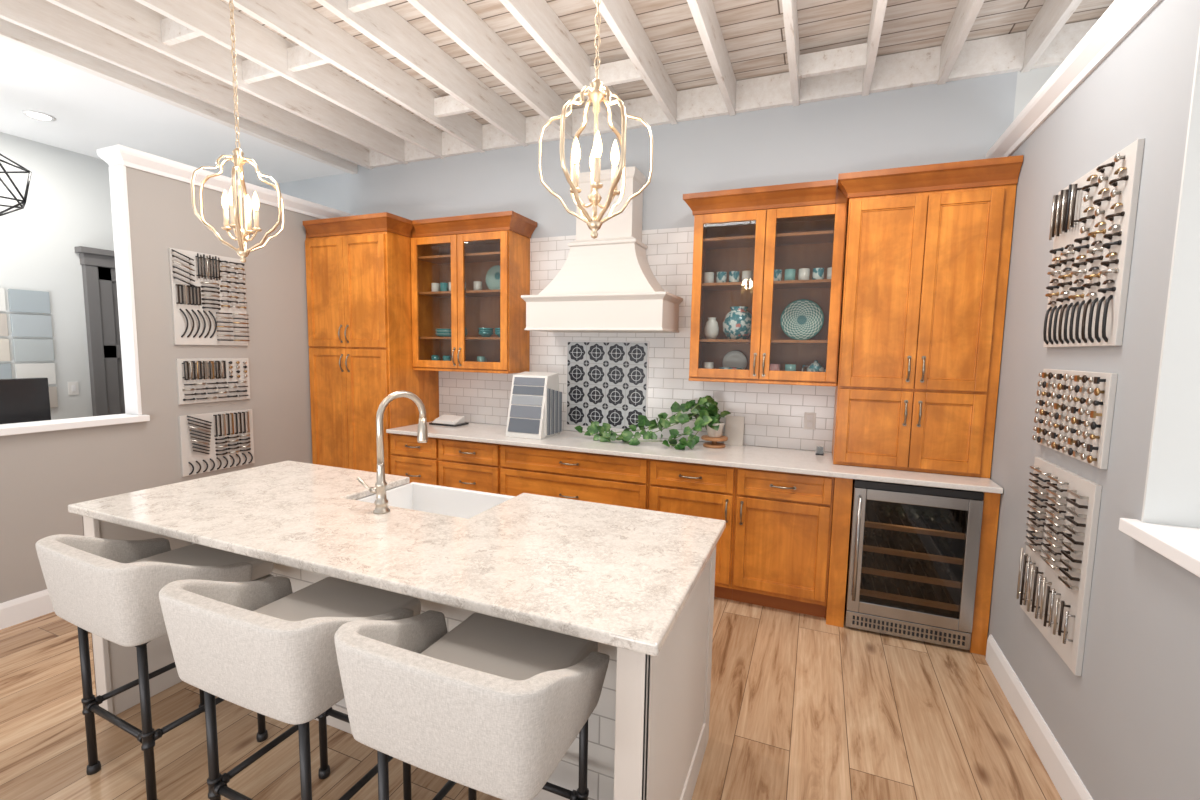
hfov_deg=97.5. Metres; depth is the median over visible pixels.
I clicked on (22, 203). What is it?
chandelier
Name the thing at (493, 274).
platter
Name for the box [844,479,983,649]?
wine fridge
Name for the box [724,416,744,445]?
card
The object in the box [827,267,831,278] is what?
mug
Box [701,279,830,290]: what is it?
shelf
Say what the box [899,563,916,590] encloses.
wine bottle
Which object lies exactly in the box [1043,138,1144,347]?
display board
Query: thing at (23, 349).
board
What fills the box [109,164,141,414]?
trim
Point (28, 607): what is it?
baseboard
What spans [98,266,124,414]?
door
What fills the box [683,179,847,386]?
upper cabinet
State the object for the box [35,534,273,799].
bar stool
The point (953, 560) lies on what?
shelf
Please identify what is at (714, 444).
wooden stand
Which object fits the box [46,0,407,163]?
ceiling beam
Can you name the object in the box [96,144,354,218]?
trim
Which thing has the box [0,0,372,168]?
ceiling beam
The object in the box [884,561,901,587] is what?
wine bottle
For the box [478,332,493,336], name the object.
bowl
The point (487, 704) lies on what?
bar stool
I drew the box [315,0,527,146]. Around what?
ceiling beam
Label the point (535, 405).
stand
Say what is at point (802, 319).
platter
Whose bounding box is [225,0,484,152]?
ceiling beam
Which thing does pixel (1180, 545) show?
window sill
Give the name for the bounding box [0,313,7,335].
board
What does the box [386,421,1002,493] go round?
countertop
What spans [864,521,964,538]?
shelf
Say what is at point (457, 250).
upper cabinet
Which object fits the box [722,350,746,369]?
platter
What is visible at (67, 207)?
wall
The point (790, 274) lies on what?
mug
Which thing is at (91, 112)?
ceiling
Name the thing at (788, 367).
mug
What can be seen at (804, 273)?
mug
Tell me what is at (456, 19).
ceiling beam
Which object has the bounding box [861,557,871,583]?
wine bottle
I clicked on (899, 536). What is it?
wine bottle
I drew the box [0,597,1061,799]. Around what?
floor
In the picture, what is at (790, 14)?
ceiling beam
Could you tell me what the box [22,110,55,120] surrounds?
recessed light
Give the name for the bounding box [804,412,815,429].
wall outlet
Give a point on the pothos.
(705, 412)
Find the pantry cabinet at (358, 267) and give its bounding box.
[303,212,438,474]
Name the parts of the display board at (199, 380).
cabinet pull, cabinet pull, cabinet pull, cabinet pull, cabinet pull, cabinet pull, cabinet pull, cabinet pull, cabinet pull, cabinet pull, cabinet pull, cabinet pull, cabinet pull, cabinet pull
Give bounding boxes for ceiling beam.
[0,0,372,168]
[0,18,357,173]
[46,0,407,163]
[135,0,444,158]
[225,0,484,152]
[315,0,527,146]
[407,0,573,139]
[499,0,622,131]
[593,0,676,124]
[687,0,735,115]
[782,0,799,106]
[862,0,887,95]
[937,0,983,84]
[1021,0,1081,72]
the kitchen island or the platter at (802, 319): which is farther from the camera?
the platter at (802, 319)
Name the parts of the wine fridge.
handle, control panel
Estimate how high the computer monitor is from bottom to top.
0.580 m
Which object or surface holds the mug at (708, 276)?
on the upper cabinet at (762, 230)
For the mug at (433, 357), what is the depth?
4.53 m
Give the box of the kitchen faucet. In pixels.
[356,391,427,513]
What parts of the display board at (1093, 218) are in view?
cabinet pull, cabinet pull, cabinet pull, cabinet pull, cabinet pull, cabinet pull, cabinet pull, cabinet pull, cabinet pull, cabinet pull, cabinet pull, cabinet pull, cabinet pull, cabinet pull, cabinet pull, cabinet pull, cabinet pull, cabinet pull, cabinet pull, cabinet pull, cabinet pull, cabinet pull, cabinet pull, cabinet pull, cabinet pull, cabinet pull, cabinet pull, cabinet pull, cabinet pull, cabinet pull, cabinet pull, cabinet pull, cabinet knob, cabinet pull, cabinet pull, cabinet knob, cabinet pull, cabinet pull, cabinet pull, cabinet pull, cabinet pull, cabinet pull, cabinet pull, cabinet pull, cabinet pull, cabinet pull, cabinet pull, cabinet pull, cabinet knob, cabinet pull, cabinet pull, cabinet pull, cabinet knob, cabinet pull, cabinet pull, cabinet pull, cabinet pull, cabinet pull, cabinet pull, cabinet pull, cabinet pull, cabinet pull, cabinet pull, cabinet pull, cabinet pull, cabinet knob, cabinet pull, cabinet pull, cabinet knob, cabinet pull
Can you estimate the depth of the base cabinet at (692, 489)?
3.31 m
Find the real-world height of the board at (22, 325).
0.180 m
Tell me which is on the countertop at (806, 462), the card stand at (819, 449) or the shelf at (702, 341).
the card stand at (819, 449)
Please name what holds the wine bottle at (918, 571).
in the wine fridge
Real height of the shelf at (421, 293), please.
0.018 m
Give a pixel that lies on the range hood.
(606, 283)
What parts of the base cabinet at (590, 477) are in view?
handle, handle, drawer, drawer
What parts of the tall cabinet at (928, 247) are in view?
door, door, handle, handle, handle, handle, crown molding, door, door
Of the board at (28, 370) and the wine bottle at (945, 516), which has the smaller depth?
the wine bottle at (945, 516)
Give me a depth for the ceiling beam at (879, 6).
2.78 m
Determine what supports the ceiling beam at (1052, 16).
attached to the wall at (959, 120)
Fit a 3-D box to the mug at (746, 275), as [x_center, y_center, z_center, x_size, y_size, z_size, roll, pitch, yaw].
[0.984,-0.818,3.531,0.067,0.085,0.083,1,5,-1]
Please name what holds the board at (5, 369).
attached to the wall at (67, 207)
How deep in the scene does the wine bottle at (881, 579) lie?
3.16 m
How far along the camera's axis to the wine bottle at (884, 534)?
3.08 m
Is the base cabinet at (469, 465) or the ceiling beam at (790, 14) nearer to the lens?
the ceiling beam at (790, 14)
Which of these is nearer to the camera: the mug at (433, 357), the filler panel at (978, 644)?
the filler panel at (978, 644)
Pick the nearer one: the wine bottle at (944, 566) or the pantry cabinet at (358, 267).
the wine bottle at (944, 566)
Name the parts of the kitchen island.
panel, tiled knee panel, trim, panel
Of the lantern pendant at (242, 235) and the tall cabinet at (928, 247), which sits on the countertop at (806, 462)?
the tall cabinet at (928, 247)
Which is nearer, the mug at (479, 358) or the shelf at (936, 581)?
the shelf at (936, 581)
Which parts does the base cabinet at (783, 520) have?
handle, door, handle, drawer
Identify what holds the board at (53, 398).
attached to the wall at (67, 207)
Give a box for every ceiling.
[0,39,346,185]
[220,0,1114,131]
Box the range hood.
[521,166,682,332]
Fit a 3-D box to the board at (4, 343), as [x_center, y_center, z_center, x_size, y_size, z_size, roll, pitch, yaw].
[-4.810,-0.393,4.136,0.020,0.180,0.240,3,6,22]
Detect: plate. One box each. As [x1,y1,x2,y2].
[435,330,450,331]
[435,333,450,334]
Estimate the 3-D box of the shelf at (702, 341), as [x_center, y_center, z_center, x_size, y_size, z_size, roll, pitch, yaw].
[1.093,-0.392,3.525,0.879,0.018,0.295,3,6,22]
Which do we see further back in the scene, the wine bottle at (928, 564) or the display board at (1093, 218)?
the wine bottle at (928, 564)
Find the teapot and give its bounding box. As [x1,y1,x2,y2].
[802,360,825,371]
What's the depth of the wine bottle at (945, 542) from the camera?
2.97 m
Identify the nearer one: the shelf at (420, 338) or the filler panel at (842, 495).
the filler panel at (842, 495)
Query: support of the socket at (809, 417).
attached to the wall outlet at (809, 418)
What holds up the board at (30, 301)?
attached to the wall at (67, 207)
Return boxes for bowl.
[478,328,493,329]
[478,330,493,332]
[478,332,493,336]
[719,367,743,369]
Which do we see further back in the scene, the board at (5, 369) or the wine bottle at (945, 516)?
the board at (5, 369)
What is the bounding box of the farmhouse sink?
[357,482,515,518]
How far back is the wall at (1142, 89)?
1.69 m
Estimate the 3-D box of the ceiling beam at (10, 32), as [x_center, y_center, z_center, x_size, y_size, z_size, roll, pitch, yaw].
[-3.333,-2.020,2.457,0.070,0.230,5.400,3,6,22]
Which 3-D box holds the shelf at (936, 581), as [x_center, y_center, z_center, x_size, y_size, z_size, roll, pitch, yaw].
[1.712,0.983,2.924,0.518,0.025,0.029,3,6,22]
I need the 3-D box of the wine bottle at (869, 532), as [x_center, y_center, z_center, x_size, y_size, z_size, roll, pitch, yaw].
[1.613,0.781,3.166,0.074,0.074,0.300,3,6,22]
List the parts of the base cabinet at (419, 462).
drawer, drawer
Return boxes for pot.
[706,422,724,437]
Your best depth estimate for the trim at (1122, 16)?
2.06 m
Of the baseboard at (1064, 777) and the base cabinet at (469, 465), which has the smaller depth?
the baseboard at (1064, 777)
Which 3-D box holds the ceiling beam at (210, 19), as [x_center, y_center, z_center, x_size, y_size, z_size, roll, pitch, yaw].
[-2.385,-1.976,2.069,0.042,0.210,5.400,3,6,22]
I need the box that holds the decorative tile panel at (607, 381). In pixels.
[567,342,647,429]
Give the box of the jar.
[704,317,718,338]
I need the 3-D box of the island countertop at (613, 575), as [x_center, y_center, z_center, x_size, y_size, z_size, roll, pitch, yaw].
[-0.828,0.465,2.106,2.473,0.032,0.966,3,6,22]
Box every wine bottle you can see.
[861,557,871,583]
[862,537,873,561]
[864,517,875,539]
[871,559,886,585]
[874,519,889,541]
[875,500,891,517]
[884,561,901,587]
[886,541,903,566]
[888,520,904,543]
[889,502,906,519]
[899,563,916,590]
[900,542,918,568]
[902,522,919,545]
[903,504,921,521]
[913,565,931,592]
[915,545,933,571]
[918,505,937,523]
[929,547,949,573]
[932,526,951,550]
[933,507,953,525]
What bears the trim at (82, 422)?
attached to the wall at (162, 217)
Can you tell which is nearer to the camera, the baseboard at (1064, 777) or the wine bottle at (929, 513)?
the baseboard at (1064, 777)
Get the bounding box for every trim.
[0,414,149,435]
[74,246,114,415]
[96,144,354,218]
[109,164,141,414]
[160,0,866,117]
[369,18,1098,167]
[566,341,648,431]
[986,0,1160,158]
[1141,28,1199,527]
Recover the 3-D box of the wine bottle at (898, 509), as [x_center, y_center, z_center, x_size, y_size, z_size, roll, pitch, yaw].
[1.761,0.649,3.102,0.074,0.074,0.300,3,6,22]
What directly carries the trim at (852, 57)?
attached to the ceiling at (753, 31)
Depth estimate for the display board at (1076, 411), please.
1.91 m
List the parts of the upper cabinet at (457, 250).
glass door, handle, panel, light rail, crown molding, glass door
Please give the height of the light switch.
0.115 m
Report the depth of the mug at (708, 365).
3.64 m
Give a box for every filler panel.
[826,477,852,626]
[969,492,1000,654]
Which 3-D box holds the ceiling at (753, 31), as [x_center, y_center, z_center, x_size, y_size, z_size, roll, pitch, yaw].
[-0.766,-2.003,1.395,5.620,0.030,5.400,3,6,22]
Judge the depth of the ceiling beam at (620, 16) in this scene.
3.00 m
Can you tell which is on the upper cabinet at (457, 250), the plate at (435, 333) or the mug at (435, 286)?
the mug at (435, 286)
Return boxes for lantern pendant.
[191,0,284,262]
[538,0,652,238]
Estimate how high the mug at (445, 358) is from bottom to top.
0.085 m
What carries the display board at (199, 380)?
attached to the wall at (162, 217)
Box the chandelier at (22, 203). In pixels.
[0,153,31,215]
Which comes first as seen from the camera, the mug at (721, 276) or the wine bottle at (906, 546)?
the wine bottle at (906, 546)
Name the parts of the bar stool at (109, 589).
leg, backrest, leg, seat, leg, leg, seat frame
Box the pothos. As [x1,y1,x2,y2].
[575,395,730,449]
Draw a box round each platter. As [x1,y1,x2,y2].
[486,265,499,289]
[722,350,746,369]
[780,299,823,339]
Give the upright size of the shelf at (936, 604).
0.025 m
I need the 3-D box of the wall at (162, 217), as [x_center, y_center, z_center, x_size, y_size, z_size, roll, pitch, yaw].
[-3.373,-0.104,2.643,0.130,2.740,5.400,3,6,22]
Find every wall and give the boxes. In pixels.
[0,132,113,419]
[0,166,318,602]
[260,65,1059,451]
[987,0,1199,799]
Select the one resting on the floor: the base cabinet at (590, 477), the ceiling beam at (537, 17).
the base cabinet at (590, 477)
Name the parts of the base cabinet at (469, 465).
drawer, drawer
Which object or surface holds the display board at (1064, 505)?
attached to the wall at (1142, 89)
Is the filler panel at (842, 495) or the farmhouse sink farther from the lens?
the filler panel at (842, 495)
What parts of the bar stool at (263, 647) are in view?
leg, backrest, leg, leg, seat, leg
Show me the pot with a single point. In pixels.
(714, 431)
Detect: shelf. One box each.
[418,251,499,263]
[418,289,499,297]
[419,337,499,339]
[700,339,827,343]
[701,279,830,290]
[703,230,833,249]
[860,589,957,611]
[861,567,959,587]
[863,545,961,564]
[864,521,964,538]
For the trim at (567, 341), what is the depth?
4.06 m
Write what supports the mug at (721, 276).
on the upper cabinet at (762, 230)
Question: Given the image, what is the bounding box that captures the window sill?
[1119,518,1199,576]
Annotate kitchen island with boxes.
[82,485,715,799]
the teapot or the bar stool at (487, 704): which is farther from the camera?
the teapot
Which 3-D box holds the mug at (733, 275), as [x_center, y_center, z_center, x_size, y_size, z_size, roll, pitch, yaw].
[0.911,-0.822,3.561,0.067,0.085,0.083,6,7,42]
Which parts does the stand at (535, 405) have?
sample panel, sample panel, sample panel, sample panel, sample panel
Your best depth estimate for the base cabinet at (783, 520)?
3.15 m
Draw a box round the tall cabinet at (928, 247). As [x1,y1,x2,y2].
[832,155,1023,477]
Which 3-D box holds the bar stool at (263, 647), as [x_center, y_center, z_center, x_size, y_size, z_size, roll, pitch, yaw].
[-0.901,0.965,1.641,0.597,0.890,0.543,3,6,22]
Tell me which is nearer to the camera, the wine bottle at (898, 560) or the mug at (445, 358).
the wine bottle at (898, 560)
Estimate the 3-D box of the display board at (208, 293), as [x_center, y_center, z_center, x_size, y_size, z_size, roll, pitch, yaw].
[-2.779,-0.717,3.772,0.050,0.645,0.498,3,6,22]
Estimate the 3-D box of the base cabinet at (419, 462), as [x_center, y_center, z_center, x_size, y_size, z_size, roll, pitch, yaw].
[-1.373,0.690,4.460,0.477,0.883,0.652,3,6,22]
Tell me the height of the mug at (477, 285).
0.085 m
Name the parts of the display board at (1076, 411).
cabinet knob, cabinet knob, cabinet knob, cabinet knob, cabinet knob, cabinet knob, cabinet knob, cabinet knob, cabinet knob, cabinet knob, cabinet knob, cabinet knob, cabinet knob, cabinet knob, cabinet knob, cabinet knob, cabinet knob, cabinet knob, cabinet knob, cabinet knob, cabinet knob, cabinet knob, cabinet knob, cabinet knob, cabinet knob, cabinet knob, cabinet knob, cabinet knob, cabinet knob, cabinet knob, cabinet knob, cabinet knob, cabinet knob, cabinet knob, cabinet knob, cabinet knob, cabinet knob, cabinet knob, cabinet knob, cabinet knob, cabinet knob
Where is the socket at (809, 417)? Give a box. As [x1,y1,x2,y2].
[807,415,812,426]
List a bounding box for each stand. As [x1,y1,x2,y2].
[506,371,561,439]
[701,435,727,447]
[816,446,823,455]
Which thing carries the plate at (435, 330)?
on the plate
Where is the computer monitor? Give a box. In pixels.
[0,378,50,423]
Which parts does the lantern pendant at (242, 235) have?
bulb, candle arm, bulb, candle arm, chain, cord, central stem, bulb, candle arm, candle arm, bulb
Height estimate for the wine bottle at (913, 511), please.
0.074 m
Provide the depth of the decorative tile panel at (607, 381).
4.13 m
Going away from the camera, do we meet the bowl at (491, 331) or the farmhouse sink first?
the farmhouse sink
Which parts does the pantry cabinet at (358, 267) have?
door, door, handle, handle, handle, handle, crown molding, door, door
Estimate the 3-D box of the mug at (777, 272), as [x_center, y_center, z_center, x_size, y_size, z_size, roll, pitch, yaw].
[1.156,-0.808,3.461,0.067,0.085,0.083,1,5,5]
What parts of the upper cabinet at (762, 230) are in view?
glass door, handle, light rail, handle, crown molding, panel, glass door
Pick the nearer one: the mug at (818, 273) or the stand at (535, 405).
the mug at (818, 273)
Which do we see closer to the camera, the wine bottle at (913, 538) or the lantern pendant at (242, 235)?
the lantern pendant at (242, 235)
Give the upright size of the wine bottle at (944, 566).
0.074 m
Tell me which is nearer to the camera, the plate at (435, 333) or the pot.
the pot
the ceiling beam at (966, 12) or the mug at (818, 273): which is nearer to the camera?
the ceiling beam at (966, 12)
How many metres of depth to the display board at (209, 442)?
3.85 m
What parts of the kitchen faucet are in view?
lever, spout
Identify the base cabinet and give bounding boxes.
[391,433,438,485]
[439,438,500,493]
[501,444,649,509]
[648,459,736,599]
[731,468,833,617]
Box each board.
[0,288,5,310]
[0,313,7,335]
[0,339,10,360]
[0,364,11,378]
[8,289,50,312]
[10,314,52,336]
[12,339,53,360]
[14,363,55,384]
[49,387,57,407]
[168,248,249,345]
[176,358,249,404]
[178,409,254,476]
[1016,457,1101,675]
[1032,369,1117,469]
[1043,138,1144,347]
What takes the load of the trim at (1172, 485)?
attached to the wall at (1142, 89)
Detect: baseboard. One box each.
[0,589,53,629]
[986,634,1092,799]
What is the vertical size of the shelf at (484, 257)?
0.018 m
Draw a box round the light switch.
[68,382,78,394]
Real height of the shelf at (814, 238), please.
0.018 m
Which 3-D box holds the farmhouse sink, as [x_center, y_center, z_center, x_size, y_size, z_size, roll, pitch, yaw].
[-0.741,0.574,2.382,0.686,0.232,0.473,3,6,22]
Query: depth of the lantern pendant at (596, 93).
1.64 m
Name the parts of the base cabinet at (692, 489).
handle, door, drawer, handle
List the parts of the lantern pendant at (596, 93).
bulb, candle arm, bulb, central stem, candle arm, chain, bulb, cord, candle arm, bulb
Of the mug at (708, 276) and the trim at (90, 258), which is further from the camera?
the trim at (90, 258)
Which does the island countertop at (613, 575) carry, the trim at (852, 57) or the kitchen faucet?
the kitchen faucet
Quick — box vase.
[723,306,751,338]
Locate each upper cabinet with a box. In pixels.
[411,211,536,373]
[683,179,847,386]
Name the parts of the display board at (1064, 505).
cabinet pull, cabinet pull, cabinet pull, cabinet pull, cabinet pull, cabinet pull, cabinet pull, cabinet pull, cabinet pull, cabinet pull, cabinet pull, cabinet pull, cabinet pull, cabinet pull, cabinet pull, cabinet pull, cabinet pull, cabinet pull, cabinet pull, cabinet pull, cabinet pull, cabinet pull, cabinet pull, cabinet pull, cabinet pull, cabinet pull, cabinet pull, cabinet pull, cabinet pull, cabinet pull, cabinet pull, cabinet pull, cabinet pull, cabinet pull, cabinet pull, cabinet pull, cabinet pull, cabinet pull, cabinet pull, cabinet pull, cabinet pull, cabinet pull, cabinet pull, cabinet pull, cabinet pull, cabinet pull, cabinet pull, cabinet pull, cabinet pull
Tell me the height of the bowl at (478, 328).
0.040 m
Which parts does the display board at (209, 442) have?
cabinet pull, cabinet pull, cabinet pull, cabinet pull, cabinet pull, cabinet pull, cabinet pull, cabinet pull, cabinet pull, cabinet pull, cabinet pull, cabinet pull, cabinet pull, cabinet pull, cabinet pull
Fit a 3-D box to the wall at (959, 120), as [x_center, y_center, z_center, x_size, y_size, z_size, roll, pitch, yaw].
[0.532,-0.515,3.982,10.300,3.440,0.129,3,6,22]
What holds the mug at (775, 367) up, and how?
on the upper cabinet at (762, 230)
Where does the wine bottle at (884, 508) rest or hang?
in the wine fridge
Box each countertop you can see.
[68,461,725,655]
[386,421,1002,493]
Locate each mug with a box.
[431,283,439,291]
[431,355,440,360]
[440,283,448,290]
[443,355,450,360]
[473,281,481,289]
[477,356,486,361]
[704,272,713,282]
[704,362,713,368]
[716,272,726,282]
[729,271,739,281]
[742,271,752,281]
[770,364,779,370]
[774,269,781,280]
[784,269,795,279]
[785,364,795,370]
[798,268,809,279]
[812,268,823,279]
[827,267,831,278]
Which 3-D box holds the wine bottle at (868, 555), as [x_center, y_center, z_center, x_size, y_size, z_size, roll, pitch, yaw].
[1.612,0.910,3.182,0.074,0.074,0.300,3,6,22]
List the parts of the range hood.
collar molding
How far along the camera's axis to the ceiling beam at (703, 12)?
2.93 m
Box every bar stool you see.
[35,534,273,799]
[159,576,420,799]
[334,610,609,799]
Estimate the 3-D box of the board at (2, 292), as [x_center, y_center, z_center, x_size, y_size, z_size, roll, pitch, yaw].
[-4.803,-0.791,4.098,0.020,0.180,0.240,3,6,22]
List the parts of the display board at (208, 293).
cabinet pull, cabinet pull, cabinet pull, cabinet pull, cabinet pull, cabinet pull, cabinet pull, cabinet pull, cabinet pull, cabinet pull, cabinet pull, cabinet pull, cabinet pull, cabinet pull, cabinet pull, cabinet pull, cabinet pull, cabinet pull, cabinet pull, cabinet pull, cabinet pull, cabinet pull, cabinet pull, cabinet pull, cabinet pull, cabinet pull, cabinet pull, cabinet pull, cabinet pull, cabinet pull, cabinet pull, cabinet pull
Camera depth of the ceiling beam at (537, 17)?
2.94 m
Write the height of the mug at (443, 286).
0.085 m

